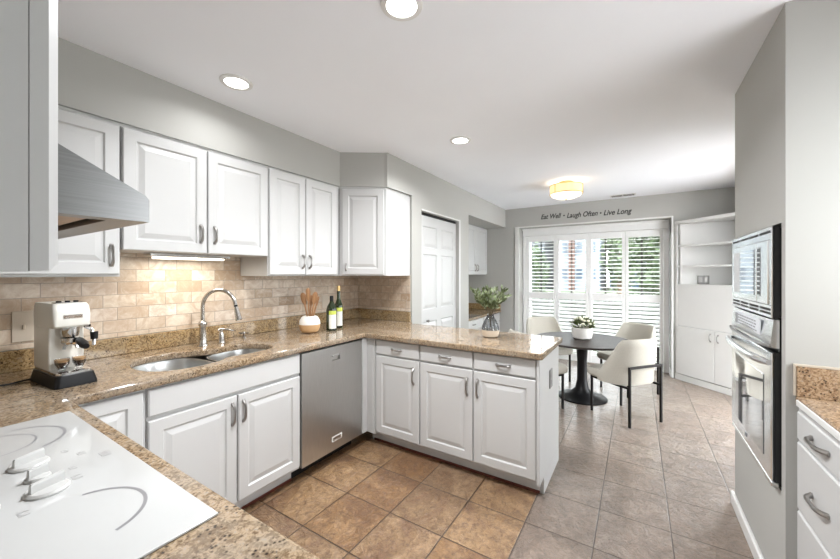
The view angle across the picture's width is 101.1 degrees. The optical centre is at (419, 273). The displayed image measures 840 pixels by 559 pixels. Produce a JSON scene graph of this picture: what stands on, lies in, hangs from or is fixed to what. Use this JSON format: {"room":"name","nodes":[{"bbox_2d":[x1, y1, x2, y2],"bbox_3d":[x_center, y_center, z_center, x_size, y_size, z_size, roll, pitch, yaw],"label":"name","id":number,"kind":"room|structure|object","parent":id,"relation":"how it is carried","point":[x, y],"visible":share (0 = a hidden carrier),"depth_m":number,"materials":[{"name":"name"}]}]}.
{"room":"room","nodes":[
{"label":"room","id":0,"kind":"room"},
{"bbox_2d":[0,308,352,360],"bbox_3d":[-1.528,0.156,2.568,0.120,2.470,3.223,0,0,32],"label":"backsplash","id":1,"kind":"structure","parent":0,"point":[197,357],"depth_m":2.41,"materials":[{"name":"stone"}]},
{"bbox_2d":[11,310,33,342],"bbox_3d":[-1.971,0.263,1.718,0.018,0.153,0.078,0,0,32],"label":"wall outlet","id":2,"kind":"object","parent":1,"relation":"attached to","point":[22,322],"visible":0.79,"depth_m":1.71,"materials":[{"name":"beige plastic"}]},
{"bbox_2d":[0,108,119,276],"bbox_3d":[-1.906,-0.372,1.458,0.391,0.774,0.922,0,0,32],"label":"upper cabinet","id":3,"kind":"object","parent":1,"relation":"attached to","point":[96,254],"visible":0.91,"depth_m":1.66,"materials":[{"name":"white wood"}]},
{"bbox_2d":[0,253,357,350],"bbox_3d":[-1.506,0.112,2.483,0.008,0.522,3.103,0,0,32],"label":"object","id":4,"kind":"structure","parent":1,"relation":"attached to","point":[149,295],"depth_m":2.24,"materials":[{"name":"tile"}]},
{"bbox_2d":[120,126,267,256],"bbox_3d":[-1.438,-0.442,2.202,0.391,0.635,0.828,0,0,32],"label":"upper cabinet","id":5,"kind":"object","parent":1,"relation":"attached to","point":[203,202],"visible":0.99,"depth_m":2.05,"materials":[{"name":"white wood"}]},
{"bbox_2d":[143,252,229,260],"bbox_3d":[-1.476,-0.106,2.218,0.100,0.035,0.463,0,0,32],"label":"light","id":6,"kind":"object","parent":5,"relation":"attached to","point":[174,256],"visible":0.99,"depth_m":2.16,"materials":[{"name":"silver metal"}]},
{"bbox_2d":[152,257,223,260],"bbox_3d":[-1.475,-0.095,2.220,0.080,0.012,0.390,0,0,32],"label":"diffuser","id":7,"kind":"object","parent":6,"relation":"attached to","point":[173,258],"depth_m":2.20,"materials":[{"name":"white plastic"}]},
{"bbox_2d":[241,168,338,275],"bbox_3d":[-1.030,-0.371,2.852,0.391,0.776,0.698,0,0,32],"label":"upper cabinet","id":8,"kind":"object","parent":1,"relation":"attached to","point":[303,214],"visible":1,"depth_m":2.69,"materials":[{"name":"white wood"}]},
{"bbox_2d":[322,295,327,307],"bbox_3d":[-0.928,0.274,3.388,0.008,0.125,0.080,0,0,32],"label":"wall outlet","id":9,"kind":"object","parent":1,"relation":"attached to","point":[324,297],"visible":0.94,"depth_m":3.38,"materials":[{"name":"beige plastic"}]},
{"bbox_2d":[339,188,409,275],"bbox_3d":[-0.554,-0.370,3.336,0.682,0.778,0.623,0,0,32],"label":"upper cabinet","id":10,"kind":"object","parent":1,"relation":"attached to","point":[374,224],"visible":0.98,"depth_m":3.08,"materials":[{"name":"white wood"}]},
{"bbox_2d":[58,0,791,209],"bbox_3d":[0.925,-1.139,2.902,4.080,0.120,6.700,0,0,32],"label":"ceiling","id":11,"kind":"structure","parent":0,"point":[611,97],"depth_m":1.85,"materials":[{"name":"paint"}]},
{"bbox_2d":[219,74,252,90],"bbox_3d":[-1.034,-1.074,1.946,0.170,0.008,0.170,0,0,32],"label":"recessed light","id":12,"kind":"object","parent":11,"relation":"in","point":[233,81],"visible":1,"depth_m":1.94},
{"bbox_2d":[380,0,422,20],"bbox_3d":[-0.074,-1.074,1.387,0.170,0.008,0.170,0,0,32],"label":"recessed light","id":13,"kind":"object","parent":11,"relation":"in","point":[398,10],"visible":1,"depth_m":1.40,"materials":[{"name":"white plastic"}]},
{"bbox_2d":[450,136,470,144],"bbox_3d":[0.325,-1.074,2.789,0.170,0.008,0.170,0,0,32],"label":"recessed light","id":14,"kind":"object","parent":11,"relation":"in","point":[459,140],"visible":1,"depth_m":2.78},
{"bbox_2d":[549,180,582,199],"bbox_3d":[1.719,-0.972,4.064,0.368,0.214,0.366,0,0,32],"label":"ceiling light","id":15,"kind":"object","parent":11,"relation":"attached to","point":[568,189],"visible":1,"depth_m":3.94,"materials":[{"name":"yellow glass"}]},
{"bbox_2d":[610,193,635,197],"bbox_3d":[2.786,-1.075,4.745,0.310,0.007,0.140,0,0,32],"label":"ceiling vent","id":16,"kind":"object","parent":11,"relation":"in","point":[629,194],"visible":1,"depth_m":4.74,"materials":[{"name":"white metal"}]},
{"bbox_2d":[408,165,468,328],"bbox_3d":[0.231,0.156,4.025,0.120,2.470,1.356,0,0,32],"label":"wall","id":17,"kind":"structure","parent":0,"point":[432,193],"depth_m":3.91,"materials":[{"name":"paint"}]},
{"bbox_2d":[58,37,411,195],"bbox_3d":[-1.207,-0.927,2.295,0.715,0.304,3.103,0,0,32],"label":"soffit","id":18,"kind":"structure","parent":17,"relation":"attached to","point":[89,82],"depth_m":2.08,"materials":[{"name":"paint"}]},
{"bbox_2d":[421,212,455,327],"bbox_3d":[0.218,0.363,3.967,0.069,2.032,0.880,0,0,32],"label":"door","id":19,"kind":"structure","parent":17,"relation":"in","point":[438,234],"depth_m":3.96,"materials":[{"name":"white wood"}]},
{"bbox_2d":[422,209,459,327],"bbox_3d":[0.263,0.360,3.956,0.006,2.062,0.920,0,0,32],"label":"trim","id":20,"kind":"structure","parent":17,"relation":"attached to","point":[422,209],"depth_m":4.32,"materials":[{"name":"white wood"}]},
{"bbox_2d":[469,193,504,228],"bbox_3d":[0.740,-0.929,5.395,0.715,0.300,1.507,0,0,32],"label":"soffit","id":21,"kind":"structure","parent":17,"relation":"attached to","point":[484,214],"depth_m":5.16,"materials":[{"name":"paint"}]},
{"bbox_2d":[243,359,753,558],"bbox_3d":[1.712,1.451,2.349,6.000,0.120,6.800,0,0,32],"label":"floor","id":22,"kind":"structure","parent":0,"point":[651,488],"depth_m":2.17,"materials":[{"name":"tile"}]},
{"bbox_2d":[78,389,144,446],"bbox_3d":[-1.769,0.957,1.368,0.708,0.868,0.896,0,0,32],"label":"base cabinet","id":23,"kind":"object","parent":22,"relation":"on","point":[125,413],"visible":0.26,"depth_m":1.50,"materials":[{"name":"white wood"}]},
{"bbox_2d":[145,353,299,507],"bbox_3d":[-1.289,0.957,2.094,0.730,0.868,0.840,0,0,32],"label":"base cabinet","id":24,"kind":"object","parent":22,"relation":"on","point":[235,432],"visible":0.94,"depth_m":1.89,"materials":[{"name":"white wood"}]},
{"bbox_2d":[291,339,361,478],"bbox_3d":[-0.867,0.957,2.679,0.582,0.868,0.582,0,0,32],"label":"dishwasher","id":25,"kind":"object","parent":22,"relation":"on","point":[330,376],"visible":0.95,"depth_m":2.48,"materials":[{"name":"silver metal"}]},
{"bbox_2d":[241,438,539,508],"bbox_3d":[-0.264,1.382,1.922,1.452,0.018,1.536,0,0,32],"label":"trim","id":26,"kind":"structure","parent":22,"relation":"on","point":[377,439],"depth_m":2.36,"materials":[{"name":"white wood"}]},
{"bbox_2d":[361,338,426,453],"bbox_3d":[-0.088,0.957,2.911,0.530,0.868,0.627,0,0,32],"label":"base cabinet","id":27,"kind":"object","parent":22,"relation":"on","point":[390,369],"visible":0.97,"depth_m":2.69,"materials":[{"name":"white wood"}]},
{"bbox_2d":[469,313,499,331],"bbox_3d":[0.726,1.025,5.404,0.632,0.732,1.485,0,0,32],"label":"base cabinet","id":28,"kind":"object","parent":22,"relation":"on","point":[477,324],"visible":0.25,"depth_m":5.18,"materials":[{"name":"white wood"}]},
{"bbox_2d":[469,303,500,320],"bbox_3d":[0.714,0.589,5.412,0.639,0.135,1.496,0,0,32],"label":"countertop","id":29,"kind":"structure","parent":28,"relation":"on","point":[476,311],"depth_m":5.68,"materials":[{"name":"brown stone"}]},
{"bbox_2d":[420,345,558,493],"bbox_3d":[0.289,0.957,2.696,1.383,0.868,0.623,0,0,32],"label":"base cabinet","id":30,"kind":"object","parent":22,"relation":"on","point":[492,414],"visible":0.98,"depth_m":2.29,"materials":[{"name":"white wood"}]},
{"bbox_2d":[549,368,552,388],"bbox_3d":[0.889,0.708,2.341,0.008,0.124,0.076,0,0,32],"label":"wall outlet","id":31,"kind":"object","parent":30,"relation":"attached to","point":[551,369],"visible":1,"depth_m":2.33,"materials":[{"name":"grey plastic"}]},
{"bbox_2d":[509,329,567,408],"bbox_3d":[1.238,0.996,3.690,0.525,0.790,0.566,0,0,-17],"label":"dining chair","id":32,"kind":"object","parent":22,"relation":"on","point":[563,368],"visible":0.14,"depth_m":3.55,"materials":[{"name":"beige fabric"}]},
{"bbox_2d":[526,317,572,381],"bbox_3d":[1.704,0.996,4.594,0.566,0.790,0.524,0,0,-10],"label":"dining chair","id":33,"kind":"object","parent":22,"relation":"on","point":[534,325],"visible":0.34,"depth_m":4.78,"materials":[{"name":"beige fabric"}]},
{"bbox_2d":[537,332,627,405],"bbox_3d":[1.827,1.063,3.895,1.010,0.654,1.010,0,0,32],"label":"dining table","id":34,"kind":"object","parent":22,"relation":"on","point":[580,394],"visible":0.75,"depth_m":3.82,"materials":[{"name":"black wood"}]},
{"bbox_2d":[571,326,592,339],"bbox_3d":[1.837,0.671,3.912,0.224,0.130,0.224,0,0,32],"label":"flower pot","id":35,"kind":"object","parent":34,"relation":"on","point":[585,333],"visible":0.88,"depth_m":3.83,"materials":[{"name":"white ceramic"}]},
{"bbox_2d":[569,315,595,328],"bbox_3d":[1.844,0.540,3.920,0.300,0.153,0.316,0,0,32],"label":"bunch","id":36,"kind":"object","parent":35,"relation":"on","point":[585,322],"visible":1,"depth_m":3.85,"materials":[{"name":"green plant"}]},
{"bbox_2d":[587,338,662,427],"bbox_3d":[1.994,0.996,3.411,0.566,0.790,0.526,0,0,-19],"label":"dining chair","id":37,"kind":"object","parent":22,"relation":"on","point":[632,362],"visible":1,"depth_m":3.19,"materials":[{"name":"beige fabric"}]},
{"bbox_2d":[597,322,658,397],"bbox_3d":[2.451,0.996,4.100,0.525,0.790,0.566,0,0,-15],"label":"dining chair","id":38,"kind":"object","parent":22,"relation":"on","point":[628,330],"visible":0.33,"depth_m":4.18,"materials":[{"name":"beige fabric"}]},
{"bbox_2d":[675,212,734,395],"bbox_3d":[3.712,0.349,4.164,0.505,2.083,0.985,0,0,-13],"label":"built-in cabinet","id":39,"kind":"object","parent":22,"relation":"on","point":[703,312],"visible":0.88,"depth_m":4.33,"materials":[{"name":"white wood"}]},
{"bbox_2d":[697,276,708,283],"bbox_3d":[3.625,0.079,4.420,0.120,0.110,0.008,0,0,32],"label":"wall outlet","id":40,"kind":"object","parent":39,"relation":"attached to","point":[700,279],"visible":0.96,"depth_m":4.42,"materials":[{"name":"white plastic"}]},
{"bbox_2d":[797,408,839,558],"bbox_3d":[1.459,0.955,0.802,0.652,0.872,0.950,0,0,32],"label":"base cabinet","id":41,"kind":"object","parent":22,"relation":"on","point":[818,451],"visible":0.99,"depth_m":1.16,"materials":[{"name":"white wood"}]},
{"bbox_2d":[793,363,839,440],"bbox_3d":[1.479,0.435,0.789,0.628,0.164,0.960,0,0,32],"label":"countertop","id":42,"kind":"structure","parent":41,"relation":"on","point":[816,389],"depth_m":1.30,"materials":[{"name":"stone"}]},
{"bbox_3d":[-0.915,0.957,0.676,1.450,0.868,0.632,0,0,32],"label":"base cabinet","id":43,"kind":"object","parent":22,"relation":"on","visible":0},
{"bbox_2d":[0,308,561,558],"bbox_3d":[-0.578,0.446,1.895,2.195,0.142,3.093,0,0,32],"label":"countertop","id":44,"kind":"structure","parent":43,"relation":"on","point":[234,533],"depth_m":1.74,"materials":[{"name":"brown stone"}]},
{"bbox_2d":[0,300,97,389],"bbox_3d":[-1.619,0.297,1.439,0.352,0.358,0.384,0,0,28],"label":"espresso machine","id":45,"kind":"object","parent":44,"relation":"on","point":[59,326],"visible":0.98,"depth_m":1.50,"materials":[{"name":"white plastic"}]},
{"bbox_2d":[53,357,69,370],"bbox_3d":[-1.533,0.389,1.480,0.058,0.050,0.050,0,0,32],"label":"glass","id":46,"kind":"object","parent":45,"relation":"on","point":[63,363],"visible":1,"depth_m":1.47,"materials":[{"name":"clear glass"}]},
{"bbox_2d":[35,366,91,376],"bbox_3d":[-1.596,0.422,1.545,0.273,0.012,0.115,0,0,28],"label":"drip tray","id":47,"kind":"object","parent":45,"relation":"on","point":[42,371],"depth_m":1.49,"materials":[{"name":"silver metal"}]},
{"bbox_2d":[71,355,86,367],"bbox_3d":[-1.507,0.389,1.529,0.058,0.050,0.050,0,0,32],"label":"glass","id":48,"kind":"object","parent":45,"relation":"on","point":[78,360],"visible":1,"depth_m":1.52,"materials":[{"name":"clear glass"}]},
{"bbox_2d":[0,411,217,558],"bbox_3d":[-0.956,0.495,0.689,0.952,0.111,0.581,0,0,32],"label":"cooktop","id":49,"kind":"object","parent":44,"relation":"in","point":[68,490],"visible":1,"depth_m":0.72,"materials":[{"name":"white glass"}]},
{"bbox_2d":[16,509,29,517],"bbox_3d":[-0.779,0.471,0.678,0.021,0.001,0.016,0,0,32],"label":"print","id":50,"kind":"object","parent":49,"relation":"on","point":[22,513],"depth_m":0.68},
{"bbox_2d":[98,451,110,456],"bbox_3d":[-0.825,0.471,0.904,0.030,0.001,0.018,0,0,32],"label":"lamp","id":51,"kind":"object","parent":49,"relation":"on","point":[100,453],"depth_m":0.90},
{"bbox_2d":[133,349,264,371],"bbox_3d":[-1.257,0.621,2.051,0.516,0.204,0.767,0,0,32],"label":"sink","id":52,"kind":"object","parent":44,"relation":"in","point":[179,363],"visible":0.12,"depth_m":2.10,"materials":[{"name":"metal"}]},
{"bbox_2d":[197,288,241,346],"bbox_3d":[-1.318,0.286,2.272,0.298,0.382,0.061,0,0,5],"label":"faucet","id":53,"kind":"object","parent":44,"relation":"on","point":[202,339],"visible":1,"depth_m":2.27,"materials":[{"name":"silver metal"}]},
{"bbox_2d":[217,328,233,342],"bbox_3d":[-1.345,0.425,2.385,0.102,0.102,0.048,0,0,0],"label":"soap dispenser","id":54,"kind":"object","parent":44,"relation":"on","point":[221,333],"visible":1,"depth_m":2.37,"materials":[{"name":"silver metal"}]},
{"bbox_2d":[299,315,319,332],"bbox_3d":[-0.895,0.409,2.806,0.167,0.136,0.167,0,0,32],"label":"utensil crock","id":55,"kind":"object","parent":44,"relation":"on","point":[307,324],"visible":0.96,"depth_m":2.74,"materials":[{"name":"beige ceramic"}]},
{"bbox_2d":[300,293,307,315],"bbox_3d":[-0.941,0.278,2.829,0.078,0.248,0.015,0,0,12],"label":"wooden spoon","id":56,"kind":"object","parent":55,"relation":"in","point":[303,296],"visible":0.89,"depth_m":2.83,"materials":[{"name":"brown wood"}]},
{"bbox_2d":[306,288,310,315],"bbox_3d":[-0.905,0.259,2.795,0.039,0.286,0.016,0,0,-16],"label":"wooden spatula","id":57,"kind":"object","parent":55,"relation":"in","point":[308,294],"visible":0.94,"depth_m":2.79,"materials":[{"name":"brown wood"}]},
{"bbox_2d":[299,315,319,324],"bbox_3d":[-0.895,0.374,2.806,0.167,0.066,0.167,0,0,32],"label":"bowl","id":58,"kind":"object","parent":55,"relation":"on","point":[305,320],"depth_m":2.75,"materials":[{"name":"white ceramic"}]},
{"bbox_2d":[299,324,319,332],"bbox_3d":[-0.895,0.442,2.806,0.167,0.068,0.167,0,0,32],"label":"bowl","id":59,"kind":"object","parent":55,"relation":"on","point":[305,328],"depth_m":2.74,"materials":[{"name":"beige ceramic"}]},
{"bbox_2d":[309,295,312,315],"bbox_3d":[-0.892,0.288,2.829,0.031,0.226,0.022,0,0,-35],"label":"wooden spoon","id":60,"kind":"object","parent":55,"relation":"in","point":[310,301],"visible":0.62,"depth_m":2.82,"materials":[{"name":"brown wood"}]},
{"bbox_2d":[311,292,317,315],"bbox_3d":[-0.858,0.273,2.793,0.066,0.257,0.014,0,0,8],"label":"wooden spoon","id":61,"kind":"object","parent":55,"relation":"in","point":[315,294],"visible":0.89,"depth_m":2.79,"materials":[{"name":"brown wood"}]},
{"bbox_2d":[313,296,318,315],"bbox_3d":[-0.859,0.294,2.827,0.070,0.218,0.014,0,0,-15],"label":"wooden stick","id":62,"kind":"object","parent":55,"relation":"in","point":[317,301],"visible":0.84,"depth_m":2.83,"materials":[{"name":"brown wood"}]},
{"bbox_2d":[326,296,336,330],"bbox_3d":[-0.743,0.331,2.905,0.088,0.290,0.088,0,0,32],"label":"bottle","id":63,"kind":"object","parent":44,"relation":"on","point":[331,311],"visible":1,"depth_m":2.87,"materials":[{"name":"green glass"}]},
{"bbox_2d":[335,286,342,327],"bbox_3d":[-0.719,0.292,3.056,0.076,0.368,0.076,0,0,32],"label":"bottle","id":64,"kind":"object","parent":44,"relation":"on","point":[338,303],"visible":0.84,"depth_m":3.03,"materials":[{"name":"green glass"}]},
{"bbox_2d":[482,314,498,337],"bbox_3d":[0.534,0.391,2.617,0.130,0.171,0.133,0,0,32],"label":"vase","id":65,"kind":"object","parent":44,"relation":"on","point":[489,332],"visible":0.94,"depth_m":2.59,"materials":[{"name":"clear glass"}]},
{"bbox_2d":[469,284,511,326],"bbox_3d":[0.535,0.241,2.609,0.319,0.331,0.302,0,0,15],"label":"leafy stems","id":66,"kind":"object","parent":65,"relation":"in","point":[485,302],"visible":1,"depth_m":2.60,"materials":[{"name":"green plant"}]},
{"bbox_2d":[469,187,734,381],"bbox_3d":[2.558,0.156,5.323,3.870,2.470,0.304,0,0,32],"label":"wall","id":67,"kind":"structure","parent":0,"point":[711,202],"depth_m":5.31,"materials":[{"name":"paint"}]},
{"bbox_2d":[541,209,630,218],"bbox_3d":[2.463,-0.887,5.202,1.242,0.116,0.002,0,0,32],"label":"wall lettering","id":68,"kind":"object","parent":67,"relation":"attached to","point":[553,215],"depth_m":5.18,"materials":[{"name":"black paint"}]},
{"bbox_2d":[515,216,672,377],"bbox_3d":[2.482,0.308,5.184,2.134,2.165,0.012,0,0,32],"label":"trim","id":69,"kind":"structure","parent":67,"relation":"attached to","point":[671,217],"depth_m":5.32,"materials":[{"name":"white wood"}]},
{"bbox_2d":[522,219,668,372],"bbox_3d":[2.613,0.321,5.356,2.024,2.140,0.120,0,0,32],"label":"window frame","id":70,"kind":"structure","parent":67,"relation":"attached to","point":[655,224],"depth_m":5.05,"materials":[{"name":"white wood"}]},
{"bbox_2d":[668,220,669,366],"bbox_3d":[2.636,0.156,5.560,3.990,2.470,0.180,0,0,32],"label":"wall","id":71,"kind":"structure","parent":0,"point":[669,220],"depth_m":4.89,"materials":[{"name":"grey paint"}]},
{"bbox_2d":[530,233,642,354],"bbox_3d":[2.719,0.343,5.513,1.970,2.093,0.090,0,0,32],"label":"window","id":72,"kind":"structure","parent":71,"relation":"in","point":[585,233],"depth_m":5.50,"materials":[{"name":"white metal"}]},
{"bbox_2d":[527,235,555,318],"bbox_3d":[2.028,0.374,5.769,0.473,2.010,0.061,0,0,32],"label":"plantation shutter","id":73,"kind":"object","parent":72,"relation":"attached to","point":[539,295],"visible":0.71,"depth_m":5.76,"materials":[{"name":"white wood"}]},
{"bbox_2d":[556,233,588,361],"bbox_3d":[2.430,0.374,5.517,0.469,2.010,0.061,0,0,32],"label":"plantation shutter","id":74,"kind":"object","parent":72,"relation":"attached to","point":[566,296],"visible":0.74,"depth_m":5.51,"materials":[{"name":"white wood"}]},
{"bbox_2d":[589,231,624,363],"bbox_3d":[2.838,0.374,5.260,0.488,2.010,0.061,0,0,32],"label":"plantation shutter","id":75,"kind":"object","parent":72,"relation":"attached to","point":[620,234],"visible":0.74,"depth_m":5.25,"materials":[{"name":"white wood"}]},
{"bbox_2d":[625,229,662,370],"bbox_3d":[3.243,0.374,5.006,0.460,2.010,0.061,0,0,32],"label":"plantation shutter","id":76,"kind":"object","parent":72,"relation":"attached to","point":[656,232],"visible":0.77,"depth_m":4.97,"materials":[{"name":"white wood"}]},
{"bbox_2d":[735,0,839,558],"bbox_3d":[1.951,0.156,1.555,0.650,2.470,0.836,0,0,32],"label":"wall","id":77,"kind":"structure","parent":0,"point":[787,102],"depth_m":1.36,"materials":[{"name":"paint"}]},
{"bbox_2d":[731,490,763,558],"bbox_3d":[1.673,1.353,1.740,0.018,0.075,0.854,0,0,32],"label":"baseboard","id":78,"kind":"structure","parent":77,"relation":"attached to","point":[756,552],"depth_m":1.81,"materials":[{"name":"white wood"}]},
{"bbox_2d":[725,306,781,487],"bbox_3d":[1.847,0.537,1.597,0.610,0.692,0.704,0,0,32],"label":"wall oven","id":79,"kind":"object","parent":77,"relation":"in","point":[756,345],"visible":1,"depth_m":1.55,"materials":[{"name":"metal"}]},
{"bbox_2d":[732,226,781,318],"bbox_3d":[1.820,-0.005,1.614,0.434,0.383,0.698,0,0,32],"label":"microwave","id":80,"kind":"object","parent":77,"relation":"attached to","point":[756,256],"visible":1,"depth_m":1.57,"materials":[{"name":"metal"}]},
{"bbox_3d":[-0.400,0.156,3.691,0.595,2.470,0.120,0,0,32],"label":"wall","id":81,"kind":"structure","parent":0,"visible":0},
{"bbox_2d":[358,276,409,310],"bbox_3d":[-0.389,0.195,3.608,0.687,0.357,0.008,0,0,32],"label":"backsplash","id":82,"kind":"structure","parent":81,"relation":"attached to","point":[374,292],"depth_m":3.59,"materials":[{"name":"tile"}]},
{"bbox_3d":[-0.779,0.156,0.123,3.990,2.470,0.120,0,0,32],"label":"wall","id":83,"kind":"structure","parent":0,"visible":0},
{"bbox_2d":[0,0,57,271],"bbox_3d":[-0.487,-0.384,0.226,0.324,0.766,0.355,0,0,32],"label":"upper cabinet","id":84,"kind":"object","parent":83,"relation":"attached to","point":[28,28],"visible":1,"depth_m":0.25,"materials":[{"name":"white wood"}]},
{"bbox_2d":[58,143,148,238],"bbox_3d":[-0.981,-0.429,0.619,0.920,0.684,0.499,0,0,32],"label":"range hood","id":85,"kind":"object","parent":83,"relation":"attached to","point":[91,199],"visible":0.36,"depth_m":0.54,"materials":[{"name":"metal"}]},
{"bbox_2d":[58,105,408,196],"bbox_3d":[-1.213,-0.767,2.291,0.668,0.016,3.090,0,0,32],"label":"trim","id":86,"kind":"structure","parent":83,"relation":"attached to","point":[59,106],"depth_m":2.09,"materials":[{"name":"white wood"}]},
{"label":"outside","id":87,"kind":"structure","parent":0,"visible":0},
{"bbox_2d":[532,284,659,361],"bbox_3d":[21.607,1.766,34.402,80.000,0.150,68.750,0,0,32],"label":"ground","id":88,"kind":"structure","parent":87,"point":[607,289],"depth_m":31.08,"materials":[{"name":"white"}]},
{"bbox_2d":[532,242,552,291],"bbox_3d":[8.478,-0.221,25.195,2.116,4.411,2.925,0,0,32],"label":"tree","id":89,"kind":"object","parent":88,"relation":"on","point":[544,265],"visible":0.52,"depth_m":24.86,"materials":[{"name":"green plant"}]},
{"bbox_2d":[532,241,553,288],"bbox_3d":[12.050,-2.359,42.029,8.500,8.100,9.000,0,0,32],"label":"building","id":90,"kind":"structure","parent":88,"relation":"on","point":[548,246],"depth_m":38.70,"materials":[{"name":"grey"}]},
{"bbox_2d":[559,239,604,290],"bbox_3d":[18.371,-3.009,39.121,4.900,9.400,9.200,0,0,32],"label":"building","id":91,"kind":"structure","parent":88,"relation":"on","point":[580,242],"depth_m":35.71,"materials":[{"name":"white"}]},
{"bbox_2d":[532,298,656,336],"bbox_3d":[4.632,1.158,9.271,8.206,1.176,0.910,0,0,32],"label":"hedge","id":92,"kind":"object","parent":88,"relation":"on","point":[532,298],"visible":0.07,"depth_m":8.87,"materials":[{"name":"green plant"}]},
{"bbox_2d":[539,299,659,341],"bbox_3d":[3.432,1.086,7.345,6.100,1.210,0.090,0,0,32],"label":"deck railing","id":93,"kind":"object","parent":88,"relation":"on","point":[540,299],"visible":0.02,"depth_m":7.14,"materials":[{"name":"white wood"}]},
{"bbox_2d":[599,238,634,293],"bbox_3d":[10.858,-1.116,18.910,1.974,5.625,2.992,0,0,32],"label":"tree","id":94,"kind":"object","parent":88,"relation":"on","point":[611,271],"visible":0.19,"depth_m":18.91,"materials":[{"name":"green plant"}]},
{"bbox_2d":[609,239,656,289],"bbox_3d":[24.164,-1.759,36.782,7.000,6.900,9.000,0,0,32],"label":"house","id":95,"kind":"structure","parent":88,"relation":"on","point":[636,286],"depth_m":34.06,"materials":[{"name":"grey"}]},
{"bbox_2d":[613,236,659,294],"bbox_3d":[9.004,-1.143,13.006,3.100,6.096,4.119,0,0,32],"label":"tree","id":96,"kind":"object","parent":88,"relation":"on","point":[646,271],"visible":0.12,"depth_m":12.76,"materials":[{"name":"green plant"}]},
{"bbox_3d":[0.688,0.156,5.537,0.715,2.470,1.930,0,0,32],"label":"wall","id":97,"kind":"structure","parent":0,"visible":0},
{"bbox_2d":[469,224,486,274],"bbox_3d":[0.757,-0.380,5.684,0.420,0.790,0.992,0,0,32],"label":"upper cabinet","id":98,"kind":"object","parent":97,"relation":"attached to","point":[477,235],"visible":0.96,"depth_m":5.64,"materials":[{"name":"white wood"}]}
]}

